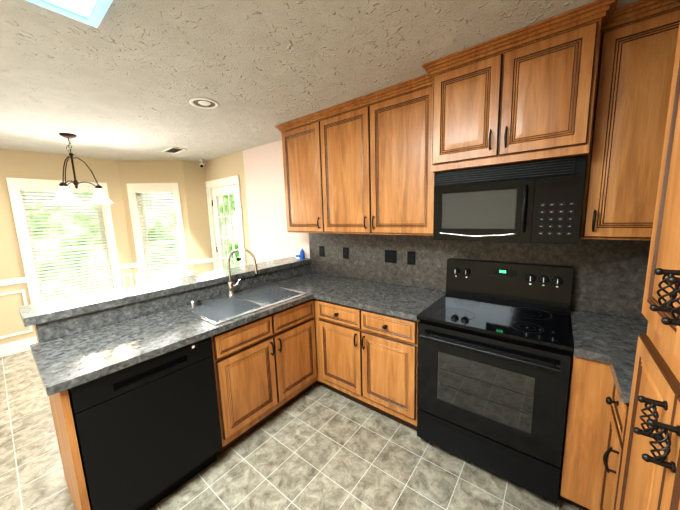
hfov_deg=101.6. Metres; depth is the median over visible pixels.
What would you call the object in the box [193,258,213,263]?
trim
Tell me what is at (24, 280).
trim
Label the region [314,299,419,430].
base cabinet
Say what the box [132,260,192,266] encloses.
trim
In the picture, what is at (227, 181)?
door frame
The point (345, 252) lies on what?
outlet
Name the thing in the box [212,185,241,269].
french door
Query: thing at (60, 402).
base cabinet
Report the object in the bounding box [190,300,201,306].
soap dispenser
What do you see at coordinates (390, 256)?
outlet
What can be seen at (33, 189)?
window blinds
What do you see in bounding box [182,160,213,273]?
wall
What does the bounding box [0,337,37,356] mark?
baseboard
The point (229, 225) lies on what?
backdrop
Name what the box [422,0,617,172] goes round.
upper cabinet
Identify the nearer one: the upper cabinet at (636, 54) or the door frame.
the upper cabinet at (636, 54)
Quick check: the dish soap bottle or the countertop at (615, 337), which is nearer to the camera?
the countertop at (615, 337)
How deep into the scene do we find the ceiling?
1.58 m
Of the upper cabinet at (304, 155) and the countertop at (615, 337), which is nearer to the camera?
the countertop at (615, 337)
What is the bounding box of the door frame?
[205,175,245,270]
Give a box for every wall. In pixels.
[0,148,134,344]
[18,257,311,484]
[118,160,194,285]
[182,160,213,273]
[204,140,650,319]
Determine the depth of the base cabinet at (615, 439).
1.11 m
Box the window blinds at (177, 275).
[135,189,182,282]
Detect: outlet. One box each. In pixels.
[319,246,324,256]
[343,247,348,258]
[385,250,396,262]
[407,251,414,264]
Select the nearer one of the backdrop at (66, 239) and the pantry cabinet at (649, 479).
the pantry cabinet at (649, 479)
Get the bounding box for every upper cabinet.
[279,113,326,233]
[323,77,434,235]
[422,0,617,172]
[579,0,679,240]
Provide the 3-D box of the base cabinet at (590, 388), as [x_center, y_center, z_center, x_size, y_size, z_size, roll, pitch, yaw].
[1.596,0.882,1.389,0.732,0.870,0.625,5,11,38]
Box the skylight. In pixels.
[26,0,112,27]
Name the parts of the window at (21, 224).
window nook glass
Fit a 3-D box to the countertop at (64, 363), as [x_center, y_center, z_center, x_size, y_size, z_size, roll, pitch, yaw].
[-0.751,0.383,2.157,0.660,0.038,2.192,5,11,38]
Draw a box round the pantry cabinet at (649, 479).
[615,22,679,509]
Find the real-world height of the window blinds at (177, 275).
1.635 m
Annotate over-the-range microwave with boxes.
[433,156,586,244]
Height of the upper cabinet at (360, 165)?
1.027 m
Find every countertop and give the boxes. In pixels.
[30,274,357,395]
[274,272,345,291]
[314,279,445,320]
[570,309,581,356]
[590,312,647,402]
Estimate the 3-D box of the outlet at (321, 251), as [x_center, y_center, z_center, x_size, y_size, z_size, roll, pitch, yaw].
[-0.200,-0.041,3.043,0.072,0.116,0.006,5,11,38]
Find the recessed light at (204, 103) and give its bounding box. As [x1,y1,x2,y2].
[189,97,218,108]
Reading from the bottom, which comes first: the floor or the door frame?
the floor
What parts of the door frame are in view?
door glass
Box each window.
[6,177,121,304]
[126,183,188,284]
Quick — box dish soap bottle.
[300,247,304,258]
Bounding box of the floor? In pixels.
[0,349,581,509]
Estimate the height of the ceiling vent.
0.011 m
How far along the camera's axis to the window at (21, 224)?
3.50 m
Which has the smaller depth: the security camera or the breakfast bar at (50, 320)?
the breakfast bar at (50, 320)
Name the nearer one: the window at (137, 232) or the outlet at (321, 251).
the outlet at (321, 251)
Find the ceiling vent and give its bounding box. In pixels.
[161,147,186,153]
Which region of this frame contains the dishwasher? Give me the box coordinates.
[68,337,222,509]
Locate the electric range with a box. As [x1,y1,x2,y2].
[417,258,573,503]
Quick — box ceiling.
[0,0,640,161]
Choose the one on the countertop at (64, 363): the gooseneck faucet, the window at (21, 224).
the gooseneck faucet
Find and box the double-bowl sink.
[178,285,307,324]
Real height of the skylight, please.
0.029 m
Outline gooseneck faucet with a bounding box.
[227,248,257,296]
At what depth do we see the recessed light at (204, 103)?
2.13 m
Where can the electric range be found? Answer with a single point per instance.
(495, 347)
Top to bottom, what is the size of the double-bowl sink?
0.200 m
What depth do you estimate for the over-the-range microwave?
1.57 m
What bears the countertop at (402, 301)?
on the base cabinet at (367, 358)
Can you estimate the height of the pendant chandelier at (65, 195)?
0.680 m
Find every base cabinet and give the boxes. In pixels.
[50,331,234,509]
[226,299,316,442]
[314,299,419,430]
[558,352,612,509]
[598,380,628,509]
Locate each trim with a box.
[0,263,132,285]
[0,273,132,338]
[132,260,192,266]
[135,270,192,284]
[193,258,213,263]
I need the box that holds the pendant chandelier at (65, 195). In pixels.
[52,133,112,203]
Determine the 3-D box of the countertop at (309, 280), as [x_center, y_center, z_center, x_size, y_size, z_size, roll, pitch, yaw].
[-0.279,0.281,2.751,0.480,0.038,0.662,5,11,38]
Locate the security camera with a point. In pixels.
(201, 164)
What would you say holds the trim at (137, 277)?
attached to the wall at (154, 171)
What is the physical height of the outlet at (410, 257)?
0.116 m
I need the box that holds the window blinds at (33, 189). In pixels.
[19,186,113,302]
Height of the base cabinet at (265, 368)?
0.870 m
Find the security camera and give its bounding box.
[199,159,204,167]
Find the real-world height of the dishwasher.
0.866 m
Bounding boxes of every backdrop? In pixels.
[24,190,109,299]
[142,192,239,279]
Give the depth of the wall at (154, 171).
4.16 m
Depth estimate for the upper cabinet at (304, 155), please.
2.60 m
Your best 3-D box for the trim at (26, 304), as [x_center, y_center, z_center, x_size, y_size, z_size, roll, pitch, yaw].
[-4.050,0.732,3.263,0.012,0.540,2.720,5,11,38]
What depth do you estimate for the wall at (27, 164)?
3.42 m
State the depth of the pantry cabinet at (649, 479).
0.75 m

